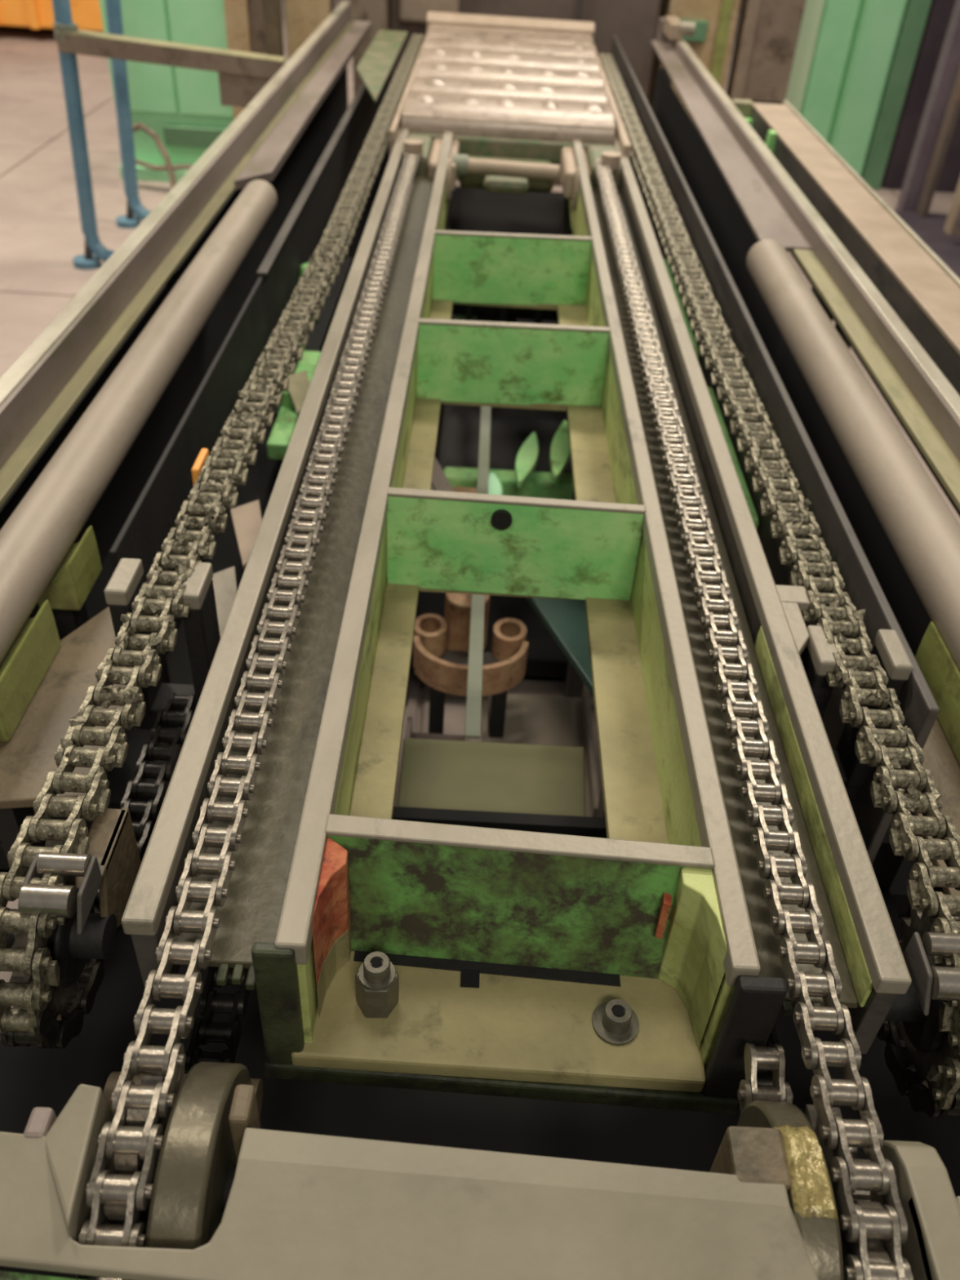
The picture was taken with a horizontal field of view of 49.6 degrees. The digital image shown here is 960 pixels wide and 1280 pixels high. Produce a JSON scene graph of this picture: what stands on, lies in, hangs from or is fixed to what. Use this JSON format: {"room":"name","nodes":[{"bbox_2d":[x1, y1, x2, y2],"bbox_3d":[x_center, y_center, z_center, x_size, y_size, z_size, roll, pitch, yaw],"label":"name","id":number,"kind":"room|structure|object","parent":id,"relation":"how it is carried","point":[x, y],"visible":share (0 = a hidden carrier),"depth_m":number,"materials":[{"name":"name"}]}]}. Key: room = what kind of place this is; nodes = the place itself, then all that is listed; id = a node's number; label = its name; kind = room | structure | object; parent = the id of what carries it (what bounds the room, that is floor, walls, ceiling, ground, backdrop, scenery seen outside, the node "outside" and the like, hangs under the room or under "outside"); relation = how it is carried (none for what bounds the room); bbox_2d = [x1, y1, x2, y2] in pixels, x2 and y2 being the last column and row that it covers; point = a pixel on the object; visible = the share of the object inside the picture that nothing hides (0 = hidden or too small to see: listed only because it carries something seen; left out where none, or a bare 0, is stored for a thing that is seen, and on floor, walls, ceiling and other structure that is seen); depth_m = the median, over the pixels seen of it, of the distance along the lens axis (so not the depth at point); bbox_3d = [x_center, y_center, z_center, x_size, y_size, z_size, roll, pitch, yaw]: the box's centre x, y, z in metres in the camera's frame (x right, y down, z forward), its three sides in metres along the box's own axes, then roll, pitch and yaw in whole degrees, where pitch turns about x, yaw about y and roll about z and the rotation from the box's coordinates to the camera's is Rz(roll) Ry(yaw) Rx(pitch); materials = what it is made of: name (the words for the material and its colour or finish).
{"room":"factory floor","nodes":[
{"label":"factory floor","id":0,"kind":"room"},
{"bbox_2d":[0,0,959,1008],"bbox_3d":[-0.453,-2.384,5.781,17.000,0.100,18.000,3,38,-1],"label":"floor","id":1,"kind":"structure","parent":0,"point":[41,234],"depth_m":5.55,"materials":[{"name":"concrete"}]},
{"bbox_2d":[0,0,103,32],"bbox_3d":[-4.250,-6.076,8.825,2.300,1.500,1.420,3,38,-1],"label":"container","id":2,"kind":"object","parent":1,"relation":"on","point":[34,14],"visible":0.67,"depth_m":8.66,"materials":[{"name":"paint"}]},
{"bbox_2d":[0,606,142,876],"bbox_3d":[-0.579,0.363,1.631,0.190,0.745,0.418,3,38,-1],"label":"plate","id":3,"kind":"object","parent":1,"relation":"on","point":[26,760],"visible":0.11,"depth_m":1.37,"materials":[{"name":"beige metal"}]},
{"bbox_2d":[0,600,61,742],"bbox_3d":[-0.625,0.035,1.373,0.062,0.084,0.200,3,38,-1],"label":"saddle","id":4,"kind":"object","parent":3,"relation":"on","point":[32,653],"visible":0.85,"depth_m":1.37,"materials":[{"name":"yellow paint"}]},
{"bbox_2d":[52,0,114,270],"bbox_3d":[-1.688,-2.389,4.193,0.226,1.752,0.118,3,38,-1],"label":"post","id":5,"kind":"object","parent":1,"relation":"on","point":[61,8],"visible":0.86,"depth_m":4.44,"materials":[{"name":"metal"}]},
{"bbox_2d":[53,21,286,109],"bbox_3d":[-1.272,-2.088,4.483,0.920,0.965,0.160,3,38,-1],"label":"metal beam","id":6,"kind":"structure","parent":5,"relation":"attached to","point":[242,75],"depth_m":4.18,"materials":[{"name":"grey metal"}]},
{"bbox_2d":[104,0,151,228],"bbox_3d":[-1.658,-2.760,4.663,0.226,1.752,0.118,3,38,-1],"label":"post","id":7,"kind":"object","parent":1,"relation":"on","point":[113,7],"visible":0.92,"depth_m":4.93,"materials":[{"name":"metal"}]},
{"bbox_2d":[104,558,220,748],"bbox_3d":[-0.442,0.269,1.635,0.122,0.902,0.078,3,38,-1],"label":"guide","id":8,"kind":"object","parent":1,"relation":"on","point":[202,629],"visible":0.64,"depth_m":1.38,"materials":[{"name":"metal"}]},
{"bbox_2d":[0,33,424,1048],"bbox_3d":[-0.342,-1.161,2.874,0.096,0.228,4.896,3,38,0],"label":"chain","id":9,"kind":"object","parent":8,"relation":"attached to","point":[135,660],"visible":0.9,"depth_m":1.28,"materials":[{"name":"grey metal"}]},
{"bbox_2d":[17,852,102,934],"bbox_3d":[-0.395,0.234,0.973,0.058,0.044,0.065,3,38,-1],"label":"dog","id":10,"kind":"object","parent":9,"relation":"attached to","point":[52,900],"visible":0.98,"depth_m":0.96},
{"bbox_2d":[191,448,208,484],"bbox_3d":[-0.433,-0.238,1.629,0.012,0.104,0.070,3,38,-1],"label":"tag","id":11,"kind":"object","parent":9,"relation":"attached to","point":[199,463],"visible":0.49,"depth_m":1.59,"materials":[{"name":"orange paint"}]},
{"bbox_2d":[132,122,193,188],"bbox_3d":[-1.671,-2.559,5.537,0.555,0.319,0.114,10,39,8],"label":"hose","id":12,"kind":"object","parent":1,"relation":"on","point":[168,166],"visible":0.66,"depth_m":5.54,"materials":[{"name":"beige rubber"}]},
{"bbox_2d":[98,0,233,182],"bbox_3d":[-1.591,-3.629,5.402,0.700,2.200,0.700,3,38,-1],"label":"tall cabinet","id":13,"kind":"object","parent":1,"relation":"on","point":[183,106],"visible":0.42,"depth_m":5.57,"materials":[{"name":"metal"}]},
{"bbox_2d":[0,0,371,507],"bbox_3d":[-0.727,-1.112,3.352,0.168,0.900,6.000,3,38,-1],"label":"rail","id":14,"kind":"object","parent":1,"relation":"on","point":[45,384],"visible":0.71,"depth_m":2.41,"materials":[{"name":"metal"}]},
{"bbox_2d":[0,65,389,873],"bbox_3d":[-0.539,-1.259,3.625,0.490,0.810,5.180,3,38,-1],"label":"frame","id":15,"kind":"object","parent":1,"relation":"on","point":[116,504],"depth_m":2.50,"materials":[{"name":"black metal"}]},
{"bbox_2d":[32,525,102,640],"bbox_3d":[-0.643,0.028,1.668,0.092,0.438,0.110,3,38,-1],"label":"metal plate","id":16,"kind":"object","parent":15,"relation":"on","point":[68,590],"visible":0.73,"depth_m":1.54,"materials":[{"name":"yellow paint"}]},
{"bbox_2d":[212,370,310,637],"bbox_3d":[-0.396,-0.603,2.584,0.107,0.312,2.420,3,38,-1],"label":"metal bracket","id":17,"kind":"object","parent":15,"relation":"on","point":[246,518],"visible":0.29,"depth_m":1.86,"materials":[{"name":"metal"}]},
{"bbox_2d":[266,256,352,459],"bbox_3d":[-0.469,-0.752,2.800,0.134,0.270,1.302,3,38,-2],"label":"bracket","id":18,"kind":"object","parent":15,"relation":"on","point":[285,420],"visible":0.25,"depth_m":2.58,"materials":[{"name":"green metal"}]},
{"bbox_2d":[223,0,284,120],"bbox_3d":[-1.095,-3.229,4.939,0.260,2.200,0.100,3,38,-1],"label":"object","id":19,"kind":"structure","parent":1,"relation":"on","point":[253,26],"depth_m":5.08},
{"bbox_2d":[284,0,333,60],"bbox_3d":[-0.897,-3.591,5.412,0.250,2.200,0.220,3,38,-1],"label":"steel column","id":20,"kind":"structure","parent":1,"relation":"on","point":[304,17],"depth_m":5.52,"materials":[{"name":"beige metal"}]},
{"bbox_2d":[404,716,470,741],"bbox_3d":[-0.090,0.318,2.079,0.125,0.310,0.140,3,38,-1],"label":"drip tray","id":21,"kind":"object","parent":1,"relation":"on","point":[409,734],"visible":0.16,"depth_m":2.06,"materials":[{"name":"grey metal"}]},
{"bbox_2d":[413,592,528,737],"bbox_3d":[-0.028,0.128,2.195,0.233,0.470,0.210,3,38,-1],"label":"pipe fitting","id":22,"kind":"object","parent":1,"relation":"on","point":[444,670],"visible":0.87,"depth_m":2.09,"materials":[{"name":"brown metal"}]},
{"bbox_2d":[0,1084,959,1279],"bbox_3d":[0.005,0.760,1.053,1.327,0.904,0.170,5,38,2],"label":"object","id":23,"kind":"structure","parent":1,"relation":"on","point":[300,1206],"depth_m":0.77,"materials":[{"name":"grey paint"}]},
{"bbox_2d":[0,179,276,664],"bbox_3d":[-0.638,-0.393,1.826,0.092,0.092,2.720,3,38,-1],"label":"tube","id":24,"kind":"object","parent":23,"relation":"attached to","point":[40,532],"visible":1,"depth_m":1.73,"materials":[{"name":"beige metal"}]},
{"bbox_2d":[102,1071,262,1120],"bbox_3d":[-0.035,0.475,0.975,0.612,0.141,0.051,4,38,1],"label":"shaft","id":25,"kind":"object","parent":23,"relation":"attached to","point":[112,1081],"visible":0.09,"depth_m":0.94,"materials":[{"name":"grey metal"}]},
{"bbox_2d":[103,1062,251,1249],"bbox_3d":[-0.236,0.457,0.860,0.127,0.201,0.204,3,38,-1],"label":"wheel","id":26,"kind":"object","parent":25,"relation":"attached to","point":[195,1171],"visible":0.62,"depth_m":0.80,"materials":[{"name":"metal"}]},
{"bbox_2d":[737,1100,891,1279],"bbox_3d":[0.277,0.491,0.855,0.112,0.211,0.204,3,38,-1],"label":"wheel","id":27,"kind":"object","parent":25,"relation":"attached to","point":[812,1199],"visible":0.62,"depth_m":0.79,"materials":[{"name":"metal"}]},
{"bbox_2d":[737,1042,793,1114],"bbox_3d":[0.254,0.456,0.921,0.048,0.117,0.157,3,38,-1],"label":"chain","id":28,"kind":"object","parent":27,"relation":"on","point":[756,1057],"visible":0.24,"depth_m":0.93,"materials":[{"name":"metal"}]},
{"bbox_2d":[746,239,959,671],"bbox_3d":[0.702,-0.234,1.721,0.100,0.100,2.420,3,38,-1],"label":"tube","id":29,"kind":"object","parent":23,"relation":"attached to","point":[922,531],"visible":1,"depth_m":1.80,"materials":[{"name":"beige metal"}]},
{"bbox_2d":[0,791,959,1279],"bbox_3d":[-0.007,0.685,1.391,1.180,0.600,0.670,3,38,-1],"label":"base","id":30,"kind":"object","parent":1,"relation":"on","point":[32,1077],"visible":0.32,"depth_m":1.24,"materials":[{"name":"black metal"}]},
{"bbox_2d":[397,737,585,816],"bbox_3d":[0.019,0.285,1.587,0.299,0.015,0.355,3,38,-1],"label":"cover plate","id":31,"kind":"object","parent":30,"relation":"on","point":[436,774],"visible":0.44,"depth_m":1.66,"materials":[{"name":"metal"}]},
{"bbox_2d":[409,185,568,680],"bbox_3d":[0.073,-1.236,4.219,0.710,0.100,4.250,3,38,-1],"label":"pan","id":32,"kind":"object","parent":1,"relation":"on","point":[472,210],"visible":0.23,"depth_m":5.29,"materials":[{"name":"black metal"}]},
{"bbox_2d":[440,315,558,439],"bbox_3d":[0.070,-0.880,3.384,0.380,0.480,0.300,3,38,-1],"label":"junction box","id":33,"kind":"object","parent":32,"relation":"on","point":[453,317],"visible":0.02,"depth_m":3.31,"materials":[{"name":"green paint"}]},
{"bbox_2d":[451,303,558,324],"bbox_3d":[0.051,-0.833,3.167,0.380,0.675,0.200,3,38,-1],"label":"motor","id":34,"kind":"object","parent":32,"relation":"on","point":[486,313],"visible":0.03,"depth_m":2.99,"materials":[{"name":"black metal"}]},
{"bbox_2d":[351,0,661,186],"bbox_3d":[0.165,-3.766,5.721,1.640,2.200,0.950,3,38,-1],"label":"press","id":35,"kind":"object","parent":1,"relation":"on","point":[634,23],"visible":0.16,"depth_m":5.61,"materials":[{"name":"beige metal"}]},
{"bbox_2d":[121,128,911,1114],"bbox_3d":[0.067,-0.394,2.513,0.758,0.901,3.370,3,38,-1],"label":"frame","id":36,"kind":"object","parent":1,"relation":"on","point":[637,966],"visible":0.84,"depth_m":1.21,"materials":[{"name":"metal"}]},
{"bbox_2d":[6,840,116,1020],"bbox_3d":[-0.427,0.295,1.044,0.110,0.195,0.198,3,38,-1],"label":"chain sprocket","id":37,"kind":"object","parent":36,"relation":"attached to","point":[71,950],"visible":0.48,"depth_m":1.02,"materials":[{"name":"metal"}]},
{"bbox_2d":[75,807,141,928],"bbox_3d":[-0.387,0.258,1.084,0.031,0.130,0.109,3,38,-1],"label":"plate","id":38,"kind":"object","parent":36,"relation":"attached to","point":[113,841],"visible":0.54,"depth_m":1.06,"materials":[{"name":"brown metal"}]},
{"bbox_2d":[76,152,419,1279],"bbox_3d":[-0.239,-0.439,1.987,0.049,0.222,3.098,3,38,-1],"label":"chain","id":39,"kind":"object","parent":36,"relation":"on","point":[289,586],"visible":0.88,"depth_m":1.06,"materials":[{"name":"metal"}]},
{"bbox_2d":[358,961,395,991],"bbox_3d":[-0.103,0.335,1.044,0.036,0.004,0.036,3,38,-1],"label":"washer","id":40,"kind":"object","parent":36,"relation":"in","point":[386,982],"depth_m":1.03,"materials":[{"name":"metal"}]},
{"bbox_2d":[370,957,382,968],"bbox_3d":[-0.103,0.321,1.034,0.012,0.002,0.012,3,38,-1],"label":"socket","id":41,"kind":"object","parent":36,"relation":"attached to","point":[375,962],"depth_m":1.03,"materials":[{"name":"black metal"}]},
{"bbox_2d":[464,406,491,738],"bbox_3d":[0.010,-0.453,2.480,0.026,0.028,1.950,3,38,-1],"label":"bar","id":42,"kind":"object","parent":36,"relation":"attached to","point":[473,700],"visible":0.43,"depth_m":1.93,"materials":[{"name":"grey metal"}]},
{"bbox_2d":[355,11,631,209],"bbox_3d":[0.008,-2.083,3.952,0.980,0.210,2.339,3,38,-1],"label":"carriage","id":43,"kind":"object","parent":36,"relation":"on","point":[514,95],"visible":0.91,"depth_m":3.44,"materials":[{"name":"beige metal"}]},
{"bbox_2d":[291,951,705,1092],"bbox_3d":[0.022,0.387,1.089,0.417,0.024,0.152,3,38,-1],"label":"tray","id":44,"kind":"object","parent":36,"relation":"on","point":[456,1020],"depth_m":1.06,"materials":[{"name":"metal"}]},
{"bbox_2d":[525,597,593,695],"bbox_3d":[0.218,-0.015,2.042,0.129,0.050,0.494,-11,41,-18],"label":"metal plate","id":45,"kind":"object","parent":36,"relation":"attached to","point":[565,620],"visible":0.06,"depth_m":2.06,"materials":[{"name":"teal metal"}]},
{"bbox_2d":[591,999,639,1045],"bbox_3d":[0.140,0.386,1.062,0.048,0.024,0.048,3,38,-1],"label":"bolt","id":46,"kind":"object","parent":36,"relation":"in","point":[615,1022],"depth_m":1.06,"materials":[{"name":"metal"}]},
{"bbox_2d":[594,158,913,1279],"bbox_3d":[0.323,-0.403,1.990,0.049,0.222,3.111,3,38,-1],"label":"chain","id":47,"kind":"object","parent":36,"relation":"on","point":[716,611],"visible":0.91,"depth_m":1.05,"materials":[{"name":"metal"}]},
{"bbox_2d":[884,907,959,1088],"bbox_3d":[0.456,0.359,1.037,0.137,0.195,0.165,29,45,29],"label":"chain sprocket","id":48,"kind":"object","parent":36,"relation":"attached to","point":[926,1046],"visible":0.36,"depth_m":1.02,"materials":[{"name":"metal"}]},
{"bbox_2d":[481,683,599,817],"bbox_3d":[0.110,0.297,2.172,0.225,0.250,0.360,3,38,-1],"label":"drip tray","id":49,"kind":"object","parent":1,"relation":"on","point":[530,719],"visible":0.21,"depth_m":2.18,"materials":[{"name":"grey metal"}]},
{"bbox_2d":[647,0,740,129],"bbox_3d":[1.232,-3.679,5.701,0.380,2.200,0.440,3,38,-1],"label":"frame","id":50,"kind":"object","parent":1,"relation":"on","point":[715,20],"visible":0.31,"depth_m":5.72,"materials":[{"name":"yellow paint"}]},
{"bbox_2d":[725,0,806,117],"bbox_3d":[1.619,-3.577,5.605,0.320,2.200,0.200,3,38,-1],"label":"steel column","id":51,"kind":"structure","parent":1,"relation":"on","point":[767,34],"depth_m":5.79,"materials":[{"name":"metal"}]},
{"bbox_2d":[610,35,939,863],"bbox_3d":[0.589,-1.078,3.423,0.044,0.895,4.870,3,38,-1],"label":"guard","id":52,"kind":"object","parent":1,"relation":"on","point":[920,709],"visible":0.35,"depth_m":1.85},
{"bbox_2d":[652,66,931,919],"bbox_3d":[0.641,-1.105,3.586,0.402,0.740,4.980,3,38,-1],"label":"pan","id":53,"kind":"object","parent":1,"relation":"on","point":[734,237],"visible":0.09,"depth_m":2.80,"materials":[{"name":"black metal"}]},
{"bbox_2d":[662,258,758,529],"bbox_3d":[0.522,-0.581,2.651,0.045,0.290,1.500,3,38,-1],"label":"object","id":54,"kind":"object","parent":53,"relation":"on","point":[728,442],"visible":0.15,"depth_m":2.29,"materials":[{"name":"paint"}]},
{"bbox_2d":[651,15,959,511],"bbox_3d":[0.837,-0.995,3.271,0.205,0.980,5.800,3,38,-1],"label":"rail","id":55,"kind":"object","parent":1,"relation":"on","point":[774,207],"visible":0.7,"depth_m":2.62,"materials":[{"name":"metal"}]},
{"bbox_2d":[731,98,959,516],"bbox_3d":[1.004,-0.714,2.991,0.212,0.906,3.220,3,38,-1],"label":"trough","id":56,"kind":"object","parent":1,"relation":"on","point":[920,288],"visible":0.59,"depth_m":2.72,"materials":[{"name":"beige metal"}]},
{"bbox_2d":[800,625,913,799],"bbox_3d":[0.458,0.359,1.597,0.117,0.902,0.078,3,38,-1],"label":"guide","id":57,"kind":"object","parent":1,"relation":"on","point":[817,658],"visible":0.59,"depth_m":1.33,"materials":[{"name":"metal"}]},
{"bbox_2d":[599,52,959,1118],"bbox_3d":[0.494,-1.045,2.798,0.082,0.226,4.721,3,38,-1],"label":"chain","id":58,"kind":"object","parent":57,"relation":"attached to","point":[802,548],"visible":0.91,"depth_m":1.32,"materials":[{"name":"grey metal"}]},
{"bbox_2d":[903,932,959,1015],"bbox_3d":[0.432,0.304,0.954,0.058,0.044,0.065,3,38,-1],"label":"dog","id":59,"kind":"object","parent":58,"relation":"attached to","point":[935,983],"visible":0.95,"depth_m":0.95},
{"bbox_2d":[785,0,931,190],"bbox_3d":[2.164,-3.721,5.832,0.760,2.200,0.140,3,38,-1],"label":"corrugated panel","id":60,"kind":"object","parent":1,"relation":"on","point":[854,60],"visible":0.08,"depth_m":6.09,"materials":[{"name":"green paint"}]},
{"bbox_2d":[880,0,959,279],"bbox_3d":[2.760,-2.659,4.544,1.450,2.200,3.350,3,38,-1],"label":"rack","id":61,"kind":"object","parent":1,"relation":"on","point":[923,160],"visible":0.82,"depth_m":5.81,"materials":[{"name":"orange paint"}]},
{"bbox_2d":[903,717,959,917],"bbox_3d":[0.619,0.506,1.544,0.185,0.755,0.379,3,38,-1],"label":"plate","id":62,"kind":"object","parent":1,"relation":"on","point":[940,759],"visible":0.02,"depth_m":1.35,"materials":[{"name":"beige metal"}]},
{"bbox_2d":[915,621,959,764],"bbox_3d":[0.662,0.126,1.351,0.062,0.084,0.390,3,38,-1],"label":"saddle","id":63,"kind":"object","parent":62,"relation":"on","point":[940,670],"visible":0.74,"depth_m":1.42,"materials":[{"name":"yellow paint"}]},
{"bbox_2d":[737,0,932,24],"bbox_3d":[-0.098,-10.143,10.790,17.000,5.950,0.300,3,38,-1],"label":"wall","id":64,"kind":"structure","parent":0,"point":[741,1],"depth_m":12.50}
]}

